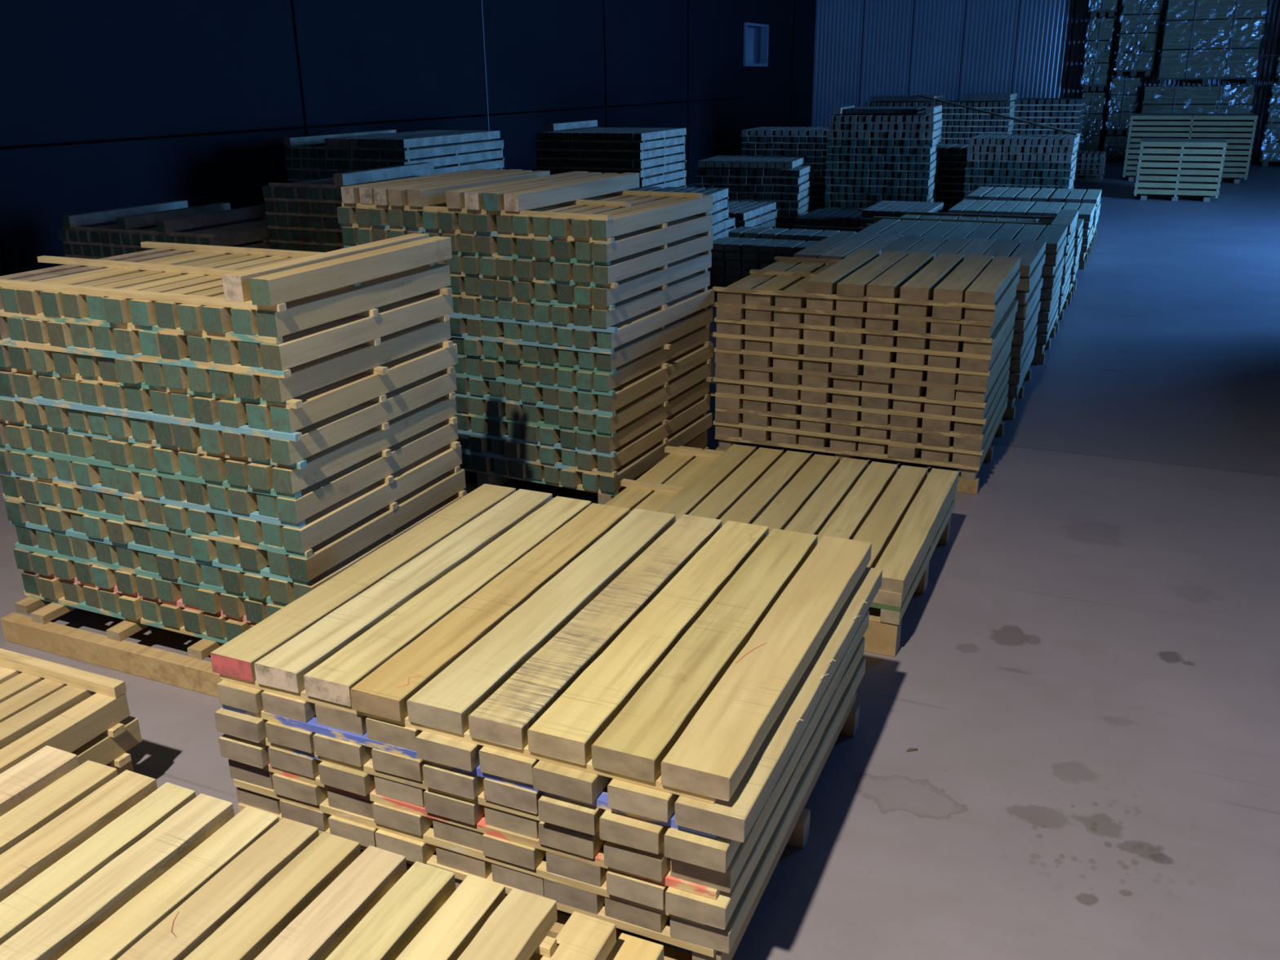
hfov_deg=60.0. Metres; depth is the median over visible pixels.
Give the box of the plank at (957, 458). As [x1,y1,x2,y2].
[951,396,1008,466]
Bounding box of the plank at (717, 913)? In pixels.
[665,636,865,929]
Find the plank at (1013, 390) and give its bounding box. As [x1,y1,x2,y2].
[1006,347,1035,396]
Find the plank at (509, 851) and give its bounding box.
[481,833,546,870]
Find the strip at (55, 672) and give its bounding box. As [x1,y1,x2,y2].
[0,648,126,697]
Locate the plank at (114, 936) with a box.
[57,805,279,959]
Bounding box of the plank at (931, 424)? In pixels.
[921,411,955,432]
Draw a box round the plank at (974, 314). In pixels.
[964,271,1020,321]
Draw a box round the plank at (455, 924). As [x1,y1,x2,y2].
[395,874,506,959]
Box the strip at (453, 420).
[440,416,457,424]
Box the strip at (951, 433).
[715,407,983,439]
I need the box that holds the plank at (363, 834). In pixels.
[328,814,378,847]
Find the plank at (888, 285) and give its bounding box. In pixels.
[866,251,935,298]
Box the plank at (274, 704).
[261,690,315,722]
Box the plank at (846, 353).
[832,340,866,360]
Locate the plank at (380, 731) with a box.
[365,716,422,751]
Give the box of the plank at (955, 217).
[937,215,959,219]
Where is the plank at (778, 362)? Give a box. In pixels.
[773,350,804,369]
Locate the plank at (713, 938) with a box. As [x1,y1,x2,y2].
[670,657,866,954]
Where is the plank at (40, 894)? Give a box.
[0,782,195,945]
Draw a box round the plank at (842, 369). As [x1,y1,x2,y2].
[831,356,864,376]
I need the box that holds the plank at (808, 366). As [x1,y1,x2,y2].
[802,355,832,373]
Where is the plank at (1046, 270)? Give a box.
[1041,247,1064,275]
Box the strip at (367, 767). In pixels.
[237,737,664,855]
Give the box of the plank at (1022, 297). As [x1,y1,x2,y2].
[1013,266,1042,304]
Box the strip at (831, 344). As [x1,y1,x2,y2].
[710,331,991,359]
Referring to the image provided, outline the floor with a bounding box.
[0,159,1279,959]
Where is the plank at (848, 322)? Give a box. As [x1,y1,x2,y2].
[834,309,866,328]
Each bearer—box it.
[0,612,222,697]
[13,596,51,614]
[30,602,75,624]
[105,751,133,775]
[106,619,149,641]
[186,638,224,660]
[360,850,692,959]
[454,871,492,888]
[462,482,553,498]
[476,468,511,487]
[597,430,707,504]
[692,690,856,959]
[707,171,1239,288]
[715,446,979,494]
[719,435,742,449]
[786,808,810,848]
[827,440,993,462]
[835,448,857,462]
[840,703,859,736]
[862,608,902,657]
[872,216,1050,226]
[914,560,929,594]
[937,514,951,544]
[960,417,1002,480]
[995,421,1004,435]
[1002,405,1015,418]
[1006,374,1026,408]
[1017,385,1024,397]
[1023,368,1031,380]
[1031,351,1044,364]
[1034,327,1053,354]
[1044,337,1050,349]
[1048,326,1055,337]
[1053,321,1058,331]
[1057,310,1063,319]
[1062,299,1067,308]
[1066,291,1071,303]
[1067,274,1075,293]
[1070,284,1074,296]
[1072,279,1076,290]
[1077,259,1085,269]
[1079,253,1085,260]
[1084,252,1088,262]
[1088,242,1092,252]
[1090,235,1094,244]
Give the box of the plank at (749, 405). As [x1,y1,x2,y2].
[742,393,773,412]
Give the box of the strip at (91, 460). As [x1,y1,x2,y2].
[0,443,302,499]
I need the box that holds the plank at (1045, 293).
[1040,267,1062,298]
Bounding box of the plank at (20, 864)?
[0,769,157,902]
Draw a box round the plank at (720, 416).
[715,406,742,424]
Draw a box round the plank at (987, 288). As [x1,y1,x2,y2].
[964,256,1020,305]
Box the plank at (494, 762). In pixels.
[479,746,539,785]
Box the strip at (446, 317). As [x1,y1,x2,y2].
[431,314,449,321]
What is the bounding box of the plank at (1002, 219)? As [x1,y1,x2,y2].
[997,217,1017,221]
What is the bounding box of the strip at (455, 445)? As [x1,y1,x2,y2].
[443,440,460,448]
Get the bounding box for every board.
[1122,170,1248,177]
[1123,164,1248,172]
[1124,154,1251,160]
[1124,160,1249,166]
[1125,148,1252,155]
[1126,142,1253,149]
[1127,132,1190,137]
[1127,137,1188,142]
[1128,120,1191,125]
[1128,126,1191,131]
[1129,115,1192,119]
[1133,187,1219,195]
[1134,181,1220,189]
[1135,174,1222,182]
[1136,168,1222,175]
[1137,154,1225,161]
[1137,160,1223,168]
[1139,147,1226,154]
[1140,141,1226,147]
[1190,132,1254,137]
[1190,137,1253,143]
[1191,120,1257,125]
[1191,126,1256,131]
[1192,115,1257,119]
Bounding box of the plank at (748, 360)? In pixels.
[742,350,773,368]
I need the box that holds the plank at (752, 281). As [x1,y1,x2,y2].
[717,260,801,304]
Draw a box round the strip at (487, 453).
[461,448,617,477]
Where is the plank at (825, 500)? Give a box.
[784,457,868,534]
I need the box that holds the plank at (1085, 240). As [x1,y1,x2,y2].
[1081,225,1093,244]
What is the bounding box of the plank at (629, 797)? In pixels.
[607,772,679,822]
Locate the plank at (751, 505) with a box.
[720,450,811,526]
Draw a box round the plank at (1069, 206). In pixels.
[1062,202,1080,209]
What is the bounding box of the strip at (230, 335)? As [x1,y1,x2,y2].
[0,309,283,345]
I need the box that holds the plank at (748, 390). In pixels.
[743,379,773,397]
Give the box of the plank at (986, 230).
[966,222,1002,239]
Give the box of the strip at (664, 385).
[658,382,668,387]
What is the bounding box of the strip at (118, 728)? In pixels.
[102,722,125,737]
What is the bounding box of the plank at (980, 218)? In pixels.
[976,216,997,220]
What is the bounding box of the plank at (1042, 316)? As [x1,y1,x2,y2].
[1037,288,1060,321]
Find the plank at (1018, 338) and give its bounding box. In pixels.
[1011,301,1040,344]
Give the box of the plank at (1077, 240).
[1073,227,1083,245]
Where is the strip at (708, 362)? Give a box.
[702,359,711,364]
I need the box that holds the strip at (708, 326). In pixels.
[701,323,710,328]
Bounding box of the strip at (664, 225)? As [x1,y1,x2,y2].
[648,222,667,228]
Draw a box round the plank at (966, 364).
[959,314,1015,372]
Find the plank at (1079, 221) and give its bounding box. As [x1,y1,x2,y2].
[1074,218,1084,236]
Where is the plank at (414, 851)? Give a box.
[374,824,435,863]
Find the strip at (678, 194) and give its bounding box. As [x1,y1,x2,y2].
[607,190,702,198]
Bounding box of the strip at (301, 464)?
[0,418,306,469]
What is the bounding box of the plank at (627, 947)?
[605,933,663,959]
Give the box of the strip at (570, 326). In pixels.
[448,312,617,333]
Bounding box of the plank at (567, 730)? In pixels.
[527,520,768,764]
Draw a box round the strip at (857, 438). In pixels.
[713,420,983,455]
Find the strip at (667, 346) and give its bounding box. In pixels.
[657,343,671,349]
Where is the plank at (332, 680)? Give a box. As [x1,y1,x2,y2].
[303,496,591,706]
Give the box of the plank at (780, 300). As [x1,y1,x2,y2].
[774,263,834,308]
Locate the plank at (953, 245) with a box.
[931,237,972,257]
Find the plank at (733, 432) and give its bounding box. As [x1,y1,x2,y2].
[715,420,742,437]
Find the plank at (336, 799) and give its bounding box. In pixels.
[327,788,374,818]
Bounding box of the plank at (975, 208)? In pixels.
[963,200,991,213]
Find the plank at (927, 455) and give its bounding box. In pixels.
[920,438,954,462]
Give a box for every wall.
[0,0,816,275]
[811,0,1279,161]
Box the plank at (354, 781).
[318,756,375,796]
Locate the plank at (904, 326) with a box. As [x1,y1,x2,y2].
[897,310,932,333]
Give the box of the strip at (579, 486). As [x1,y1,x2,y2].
[458,465,618,496]
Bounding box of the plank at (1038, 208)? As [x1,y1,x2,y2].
[1026,201,1050,216]
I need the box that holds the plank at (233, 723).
[213,707,268,742]
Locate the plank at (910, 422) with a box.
[889,407,924,428]
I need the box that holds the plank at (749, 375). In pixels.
[744,364,773,382]
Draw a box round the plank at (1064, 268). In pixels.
[1062,247,1074,274]
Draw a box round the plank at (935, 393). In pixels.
[925,380,958,401]
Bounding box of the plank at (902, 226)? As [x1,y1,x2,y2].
[879,219,920,235]
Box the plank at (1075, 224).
[1065,220,1076,243]
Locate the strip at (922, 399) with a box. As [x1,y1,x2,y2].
[713,376,986,408]
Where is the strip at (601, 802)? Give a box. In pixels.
[221,704,718,839]
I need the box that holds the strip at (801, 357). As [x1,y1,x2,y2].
[714,346,990,376]
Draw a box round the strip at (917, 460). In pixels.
[715,435,979,471]
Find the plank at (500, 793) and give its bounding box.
[483,777,543,813]
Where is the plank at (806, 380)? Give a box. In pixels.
[801,370,833,388]
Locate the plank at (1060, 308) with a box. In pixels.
[1057,284,1069,314]
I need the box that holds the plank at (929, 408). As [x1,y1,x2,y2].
[924,399,955,416]
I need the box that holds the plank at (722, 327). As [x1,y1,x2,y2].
[716,317,745,334]
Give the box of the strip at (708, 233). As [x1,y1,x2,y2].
[698,230,711,235]
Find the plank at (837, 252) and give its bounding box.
[818,233,879,263]
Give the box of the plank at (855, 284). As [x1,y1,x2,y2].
[836,251,908,297]
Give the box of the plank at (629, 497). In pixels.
[604,445,702,511]
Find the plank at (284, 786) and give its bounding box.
[271,773,328,805]
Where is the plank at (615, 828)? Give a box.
[599,809,669,854]
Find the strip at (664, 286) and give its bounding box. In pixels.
[653,284,667,289]
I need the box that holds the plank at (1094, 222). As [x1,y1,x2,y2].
[1092,210,1099,226]
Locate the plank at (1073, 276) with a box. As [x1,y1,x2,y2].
[1069,262,1079,282]
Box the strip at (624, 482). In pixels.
[620,478,683,493]
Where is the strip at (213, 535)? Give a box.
[2,493,312,558]
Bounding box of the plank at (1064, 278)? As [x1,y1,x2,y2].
[1061,256,1074,284]
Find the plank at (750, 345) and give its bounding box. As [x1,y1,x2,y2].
[744,334,773,352]
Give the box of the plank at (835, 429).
[830,417,861,436]
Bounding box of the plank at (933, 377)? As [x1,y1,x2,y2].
[926,362,959,385]
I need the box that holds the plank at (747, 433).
[742,422,771,441]
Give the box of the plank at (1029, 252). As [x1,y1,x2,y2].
[1009,240,1046,276]
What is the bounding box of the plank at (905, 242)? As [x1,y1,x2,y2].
[881,235,925,253]
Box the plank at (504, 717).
[468,514,722,749]
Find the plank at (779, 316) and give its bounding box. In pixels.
[773,304,806,324]
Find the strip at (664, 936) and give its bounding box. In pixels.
[237,803,716,957]
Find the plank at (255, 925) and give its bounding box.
[183,831,360,959]
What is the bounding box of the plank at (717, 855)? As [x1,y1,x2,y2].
[664,826,740,873]
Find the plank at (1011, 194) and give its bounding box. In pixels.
[999,186,1023,201]
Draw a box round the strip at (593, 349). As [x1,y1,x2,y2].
[450,333,613,354]
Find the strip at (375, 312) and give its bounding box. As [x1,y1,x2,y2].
[354,308,378,316]
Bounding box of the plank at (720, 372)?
[715,362,744,380]
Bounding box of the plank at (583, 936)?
[540,911,616,959]
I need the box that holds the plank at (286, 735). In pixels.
[265,715,315,753]
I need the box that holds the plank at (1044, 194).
[1031,187,1054,203]
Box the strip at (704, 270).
[697,268,707,272]
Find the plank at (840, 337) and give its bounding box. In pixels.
[834,324,866,345]
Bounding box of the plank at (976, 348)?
[962,299,1018,355]
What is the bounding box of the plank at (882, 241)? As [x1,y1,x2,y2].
[844,234,902,257]
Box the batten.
[916,94,1080,135]
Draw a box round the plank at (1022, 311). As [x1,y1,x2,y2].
[1015,277,1043,317]
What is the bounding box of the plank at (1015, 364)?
[1008,324,1037,370]
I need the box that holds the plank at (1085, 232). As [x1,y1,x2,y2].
[1081,217,1093,235]
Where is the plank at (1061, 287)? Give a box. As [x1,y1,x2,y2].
[1059,269,1071,294]
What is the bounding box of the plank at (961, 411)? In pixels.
[954,355,1010,419]
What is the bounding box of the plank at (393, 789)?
[373,775,426,807]
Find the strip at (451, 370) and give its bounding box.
[438,366,454,373]
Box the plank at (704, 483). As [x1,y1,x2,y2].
[656,444,755,520]
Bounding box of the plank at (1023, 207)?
[1010,200,1035,215]
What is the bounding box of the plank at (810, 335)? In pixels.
[803,322,835,342]
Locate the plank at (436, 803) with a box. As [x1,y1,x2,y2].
[423,790,484,825]
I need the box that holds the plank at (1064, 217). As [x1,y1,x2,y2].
[1050,209,1078,233]
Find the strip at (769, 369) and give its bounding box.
[715,363,987,392]
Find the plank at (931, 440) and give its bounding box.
[921,423,954,448]
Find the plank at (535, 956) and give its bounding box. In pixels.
[528,952,542,959]
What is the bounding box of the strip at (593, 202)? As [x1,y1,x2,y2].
[558,199,631,207]
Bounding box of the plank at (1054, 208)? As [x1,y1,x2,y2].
[1042,201,1064,216]
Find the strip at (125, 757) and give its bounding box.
[107,752,131,768]
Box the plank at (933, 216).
[920,214,941,218]
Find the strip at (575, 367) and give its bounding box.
[457,352,616,374]
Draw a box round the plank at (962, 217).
[957,216,979,219]
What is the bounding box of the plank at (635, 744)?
[591,528,817,782]
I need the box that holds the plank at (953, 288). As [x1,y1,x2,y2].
[933,254,993,302]
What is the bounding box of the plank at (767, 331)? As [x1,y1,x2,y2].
[745,320,773,337]
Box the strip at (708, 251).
[698,249,711,254]
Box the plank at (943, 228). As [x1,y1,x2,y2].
[922,221,961,236]
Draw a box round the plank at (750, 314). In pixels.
[745,302,775,321]
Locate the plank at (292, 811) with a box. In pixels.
[279,796,331,831]
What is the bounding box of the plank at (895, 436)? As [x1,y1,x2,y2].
[889,420,922,444]
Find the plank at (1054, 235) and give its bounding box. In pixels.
[1036,225,1067,253]
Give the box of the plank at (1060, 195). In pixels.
[1049,188,1071,202]
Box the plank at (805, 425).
[800,414,831,433]
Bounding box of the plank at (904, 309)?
[897,294,933,317]
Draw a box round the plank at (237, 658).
[210,484,515,681]
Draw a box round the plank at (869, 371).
[863,355,896,379]
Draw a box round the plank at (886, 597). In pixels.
[872,485,956,607]
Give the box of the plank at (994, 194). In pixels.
[982,186,1008,201]
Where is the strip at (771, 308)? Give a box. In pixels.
[710,302,994,326]
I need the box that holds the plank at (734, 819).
[675,567,882,842]
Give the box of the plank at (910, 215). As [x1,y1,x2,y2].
[900,213,922,217]
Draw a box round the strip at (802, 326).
[714,317,992,343]
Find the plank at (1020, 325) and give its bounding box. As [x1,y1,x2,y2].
[1013,289,1040,331]
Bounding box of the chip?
[906,747,917,751]
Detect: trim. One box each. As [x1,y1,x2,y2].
[0,97,742,149]
[0,232,8,275]
[290,0,309,146]
[480,0,489,130]
[603,0,607,127]
[687,0,688,184]
[790,0,795,127]
[858,0,865,106]
[907,0,915,95]
[957,0,967,100]
[1010,0,1020,93]
[1064,0,1075,97]
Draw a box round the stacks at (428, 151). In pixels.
[0,93,1106,595]
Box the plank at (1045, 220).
[1037,218,1053,223]
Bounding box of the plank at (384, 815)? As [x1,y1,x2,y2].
[372,802,432,835]
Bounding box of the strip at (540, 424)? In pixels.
[457,411,615,437]
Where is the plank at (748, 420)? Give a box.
[742,408,771,426]
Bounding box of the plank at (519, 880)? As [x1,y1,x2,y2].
[491,855,546,896]
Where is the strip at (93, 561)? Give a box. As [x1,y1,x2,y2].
[14,541,294,606]
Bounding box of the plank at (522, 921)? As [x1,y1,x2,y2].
[457,888,557,959]
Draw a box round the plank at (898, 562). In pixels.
[874,468,959,593]
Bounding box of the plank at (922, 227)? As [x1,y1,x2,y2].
[900,220,941,235]
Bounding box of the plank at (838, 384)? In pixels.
[833,370,863,391]
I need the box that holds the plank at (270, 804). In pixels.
[235,786,280,814]
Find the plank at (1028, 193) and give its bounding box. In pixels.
[1015,187,1039,201]
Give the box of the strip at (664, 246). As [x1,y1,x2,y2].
[653,244,667,248]
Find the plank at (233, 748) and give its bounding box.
[217,733,270,768]
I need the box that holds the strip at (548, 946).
[533,935,557,957]
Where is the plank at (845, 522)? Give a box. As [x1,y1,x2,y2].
[817,461,897,543]
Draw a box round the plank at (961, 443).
[953,383,1008,451]
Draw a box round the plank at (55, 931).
[0,793,235,959]
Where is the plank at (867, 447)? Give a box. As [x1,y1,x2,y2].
[857,434,890,454]
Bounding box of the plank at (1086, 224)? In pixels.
[1081,210,1094,228]
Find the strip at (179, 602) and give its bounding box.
[23,569,257,624]
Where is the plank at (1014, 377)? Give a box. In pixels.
[1007,337,1036,384]
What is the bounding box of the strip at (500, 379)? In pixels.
[455,372,615,396]
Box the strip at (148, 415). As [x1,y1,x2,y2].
[0,393,302,441]
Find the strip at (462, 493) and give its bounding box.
[452,489,466,497]
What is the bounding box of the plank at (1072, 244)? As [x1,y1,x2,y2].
[1062,238,1075,264]
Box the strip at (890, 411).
[709,391,986,424]
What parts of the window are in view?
pane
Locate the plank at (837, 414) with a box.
[831,403,862,422]
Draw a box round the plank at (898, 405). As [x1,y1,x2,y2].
[893,387,926,413]
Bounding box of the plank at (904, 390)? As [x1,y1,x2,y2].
[891,373,927,397]
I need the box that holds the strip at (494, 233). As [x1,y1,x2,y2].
[340,222,614,243]
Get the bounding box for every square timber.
[0,251,208,312]
[0,395,42,422]
[0,666,22,684]
[0,672,44,702]
[0,678,66,722]
[0,684,96,749]
[0,692,129,773]
[4,423,31,448]
[6,316,28,341]
[7,346,31,369]
[8,451,34,475]
[12,372,41,397]
[15,252,231,314]
[18,477,39,502]
[22,398,64,426]
[24,319,49,343]
[24,503,47,525]
[27,348,55,372]
[27,427,51,452]
[30,455,57,479]
[30,552,54,576]
[35,528,57,551]
[36,480,59,504]
[37,575,64,599]
[38,375,63,399]
[40,253,249,316]
[44,404,70,428]
[44,507,72,531]
[45,321,73,346]
[48,430,70,454]
[51,351,79,374]
[51,556,76,580]
[53,458,75,481]
[53,533,74,555]
[56,484,83,508]
[60,254,270,318]
[60,377,82,403]
[61,580,84,603]
[66,408,89,431]
[66,433,93,457]
[69,323,94,348]
[69,511,85,533]
[71,455,100,485]
[71,537,96,559]
[71,715,142,765]
[73,555,96,584]
[75,354,100,377]
[78,381,105,406]
[80,482,105,511]
[82,515,108,538]
[82,585,102,608]
[85,256,292,320]
[86,404,108,434]
[90,437,110,462]
[90,564,116,589]
[91,325,115,351]
[93,541,118,564]
[97,356,118,379]
[97,466,117,488]
[98,589,124,613]
[102,257,297,324]
[102,383,127,408]
[102,493,124,515]
[105,407,132,437]
[105,520,133,544]
[106,440,134,466]
[112,328,141,354]
[114,358,144,384]
[114,468,141,493]
[114,570,137,594]
[115,539,140,568]
[118,594,142,620]
[121,497,146,520]
[124,386,152,412]
[128,280,222,326]
[128,409,155,440]
[130,443,156,469]
[131,524,152,546]
[135,574,157,599]
[137,330,160,356]
[137,473,164,497]
[137,551,158,573]
[139,598,163,622]
[142,361,164,386]
[143,500,165,524]
[149,390,173,415]
[149,528,173,551]
[152,413,175,446]
[152,447,181,473]
[154,286,224,328]
[154,578,182,602]
[155,555,181,579]
[157,333,189,359]
[159,603,185,628]
[161,356,189,390]
[161,476,186,501]
[163,504,190,530]
[169,392,196,418]
[170,532,192,556]
[172,423,201,448]
[176,293,224,331]
[177,450,204,477]
[177,559,203,583]
[179,583,199,607]
[181,608,207,633]
[183,480,208,505]
[186,330,233,362]
[186,367,211,392]
[187,508,217,533]
[189,529,217,561]
[191,395,222,423]
[195,588,222,613]
[199,427,224,453]
[199,454,229,482]
[200,299,251,333]
[200,563,222,586]
[204,613,230,638]
[206,484,230,510]
[208,362,240,395]
[210,337,239,365]
[213,513,239,537]
[215,540,239,565]
[216,399,248,426]
[219,593,246,617]
[221,233,429,302]
[221,423,248,457]
[221,568,244,593]
[224,458,252,486]
[224,618,252,641]
[226,488,257,514]
[230,266,422,335]
[232,372,262,399]
[237,293,425,367]
[237,509,263,543]
[237,545,268,571]
[242,565,270,599]
[243,598,268,622]
[244,434,271,460]
[245,403,271,430]
[246,462,275,490]
[248,235,452,306]
[255,263,450,337]
[256,493,278,517]
[259,293,453,371]
[259,320,451,402]
[261,521,284,547]
[265,603,284,617]
[266,551,288,576]
[267,577,294,604]
[269,343,457,432]
[269,370,457,465]
[271,397,457,494]
[275,422,457,524]
[281,444,462,553]
[286,468,466,582]
[293,493,466,599]
[337,206,356,223]
[340,168,488,204]
[355,208,371,225]
[356,228,373,244]
[359,168,505,204]
[367,208,388,226]
[372,229,389,241]
[373,168,520,205]
[387,169,532,206]
[387,202,446,226]
[388,230,408,238]
[402,203,446,227]
[406,231,423,234]
[407,170,550,206]
[422,211,439,229]
[423,232,442,237]
[434,260,445,264]
[438,212,458,230]
[441,233,461,251]
[445,171,587,208]
[445,254,464,272]
[457,213,475,231]
[458,230,497,253]
[461,297,481,315]
[462,256,482,274]
[463,338,483,356]
[464,172,601,209]
[464,276,479,294]
[465,357,483,375]
[466,318,483,336]
[468,374,502,395]
[468,392,489,414]
[468,435,490,453]
[471,417,488,433]
[472,213,497,232]
[473,448,493,472]
[475,235,497,253]
[479,278,497,296]
[479,298,499,317]
[480,253,516,275]
[480,355,503,377]
[482,315,503,337]
[482,334,504,357]
[483,173,617,210]
[484,400,506,417]
[487,414,507,436]
[488,374,505,397]
[490,433,508,455]
[493,457,511,475]
[494,279,516,297]
[496,194,615,232]
[496,258,518,276]
[497,232,533,254]
[497,300,515,319]
[502,318,533,339]
[502,337,523,360]
[503,172,639,211]
[503,362,523,379]
[503,440,522,458]
[505,382,520,399]
[505,402,523,420]
[507,422,524,439]
[509,461,527,478]
[512,195,635,234]
[514,280,535,299]
[514,302,534,320]
[515,238,533,256]
[515,259,534,278]
[520,364,539,382]
[520,385,542,403]
[521,324,538,342]
[521,443,540,461]
[522,345,538,362]
[522,399,543,422]
[522,418,543,442]
[526,463,544,479]
[532,195,651,235]
[532,239,555,257]
[533,297,557,322]
[534,261,555,279]
[534,282,557,301]
[537,321,573,343]
[538,342,558,364]
[538,361,559,384]
[538,426,560,444]
[539,440,561,464]
[542,387,559,405]
[543,408,559,425]
[543,459,561,483]
[549,195,670,236]
[551,305,575,324]
[552,257,575,281]
[553,240,575,258]
[556,284,577,302]
[556,321,575,346]
[556,363,578,386]
[557,384,577,408]
[558,348,578,366]
[558,404,578,427]
[560,425,577,448]
[560,469,582,487]
[561,449,577,466]
[571,196,685,238]
[572,263,594,283]
[573,285,592,305]
[573,307,593,326]
[574,215,693,260]
[574,329,596,347]
[575,370,594,390]
[576,432,595,449]
[577,345,597,368]
[577,391,598,409]
[577,406,598,431]
[577,447,597,470]
[582,466,599,490]
[591,194,712,238]
[591,214,712,262]
[591,252,711,306]
[591,271,710,328]
[592,234,713,284]
[593,327,709,391]
[595,306,712,370]
[595,363,711,433]
[595,381,709,453]
[596,288,714,349]
[596,395,710,472]
[597,343,713,412]
[600,412,711,493]
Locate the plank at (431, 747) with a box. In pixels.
[414,730,483,772]
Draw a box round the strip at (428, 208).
[341,202,611,220]
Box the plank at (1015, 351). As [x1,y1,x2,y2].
[1008,313,1038,357]
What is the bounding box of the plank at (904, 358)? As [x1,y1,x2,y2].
[896,343,929,366]
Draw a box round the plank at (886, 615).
[880,500,955,625]
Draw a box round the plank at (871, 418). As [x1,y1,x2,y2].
[861,404,893,426]
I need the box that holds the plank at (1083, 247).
[1080,232,1092,251]
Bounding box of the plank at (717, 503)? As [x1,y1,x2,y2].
[688,447,783,519]
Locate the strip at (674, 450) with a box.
[664,445,722,458]
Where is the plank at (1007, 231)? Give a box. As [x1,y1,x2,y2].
[989,222,1024,239]
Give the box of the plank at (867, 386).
[861,373,894,394]
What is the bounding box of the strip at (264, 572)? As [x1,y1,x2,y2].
[9,520,312,585]
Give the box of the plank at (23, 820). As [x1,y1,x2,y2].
[0,760,117,854]
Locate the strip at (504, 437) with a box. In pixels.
[457,429,616,457]
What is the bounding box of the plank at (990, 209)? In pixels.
[979,200,1005,214]
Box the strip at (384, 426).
[373,422,389,430]
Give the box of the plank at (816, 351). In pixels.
[803,337,834,358]
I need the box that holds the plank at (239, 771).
[228,759,274,789]
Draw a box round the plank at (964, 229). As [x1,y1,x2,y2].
[944,222,982,238]
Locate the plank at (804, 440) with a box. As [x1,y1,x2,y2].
[798,427,830,447]
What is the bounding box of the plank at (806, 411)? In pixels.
[801,397,832,418]
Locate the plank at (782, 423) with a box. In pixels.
[771,409,801,430]
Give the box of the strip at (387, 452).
[373,448,391,457]
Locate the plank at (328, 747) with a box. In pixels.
[312,733,373,767]
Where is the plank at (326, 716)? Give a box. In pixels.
[314,703,368,735]
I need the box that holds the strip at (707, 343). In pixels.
[699,341,711,346]
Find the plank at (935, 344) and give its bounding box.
[928,333,963,352]
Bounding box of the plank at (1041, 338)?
[1035,308,1057,343]
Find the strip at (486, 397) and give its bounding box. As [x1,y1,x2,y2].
[455,391,615,417]
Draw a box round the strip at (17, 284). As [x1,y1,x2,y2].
[0,279,286,311]
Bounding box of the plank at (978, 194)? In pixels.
[966,186,993,200]
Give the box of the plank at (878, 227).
[856,218,900,234]
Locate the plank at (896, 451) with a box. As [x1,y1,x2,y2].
[887,436,921,459]
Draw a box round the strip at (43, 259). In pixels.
[37,255,360,286]
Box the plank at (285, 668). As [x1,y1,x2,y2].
[253,488,552,693]
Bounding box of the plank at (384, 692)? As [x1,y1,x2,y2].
[350,502,630,721]
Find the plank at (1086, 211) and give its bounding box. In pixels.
[1077,203,1096,220]
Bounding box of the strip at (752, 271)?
[749,269,817,277]
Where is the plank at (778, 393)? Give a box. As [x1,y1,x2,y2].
[772,382,801,400]
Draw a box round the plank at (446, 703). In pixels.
[406,508,675,734]
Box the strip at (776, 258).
[774,256,840,263]
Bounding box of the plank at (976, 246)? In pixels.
[957,238,996,259]
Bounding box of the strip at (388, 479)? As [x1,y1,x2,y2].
[376,475,393,484]
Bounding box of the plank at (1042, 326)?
[1035,297,1058,332]
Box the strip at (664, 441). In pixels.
[658,437,667,443]
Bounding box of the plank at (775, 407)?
[770,398,801,415]
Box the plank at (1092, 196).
[1081,189,1102,204]
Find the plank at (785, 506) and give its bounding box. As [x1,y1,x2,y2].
[751,453,839,533]
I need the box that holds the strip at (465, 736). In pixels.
[219,674,717,804]
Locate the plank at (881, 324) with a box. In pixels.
[865,311,898,331]
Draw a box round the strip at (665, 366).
[656,363,669,368]
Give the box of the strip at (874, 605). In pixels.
[869,602,902,612]
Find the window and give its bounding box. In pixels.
[742,22,768,66]
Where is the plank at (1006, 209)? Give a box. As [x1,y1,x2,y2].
[995,200,1020,214]
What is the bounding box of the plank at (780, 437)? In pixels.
[771,426,799,444]
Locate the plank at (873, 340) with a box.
[865,324,897,346]
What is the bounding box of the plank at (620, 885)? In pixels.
[605,869,668,910]
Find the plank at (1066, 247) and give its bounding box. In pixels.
[1063,228,1075,253]
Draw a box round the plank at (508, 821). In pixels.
[484,805,539,839]
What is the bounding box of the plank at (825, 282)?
[804,248,881,294]
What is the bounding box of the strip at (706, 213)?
[693,211,708,215]
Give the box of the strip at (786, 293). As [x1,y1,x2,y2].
[712,286,995,309]
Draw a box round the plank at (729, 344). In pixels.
[715,332,745,351]
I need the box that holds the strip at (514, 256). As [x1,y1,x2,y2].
[343,243,610,266]
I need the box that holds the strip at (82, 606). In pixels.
[23,590,227,644]
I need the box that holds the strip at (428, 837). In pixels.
[233,778,705,925]
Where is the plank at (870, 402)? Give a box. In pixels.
[861,389,893,410]
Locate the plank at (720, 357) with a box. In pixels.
[715,346,745,365]
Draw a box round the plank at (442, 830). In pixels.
[432,814,484,851]

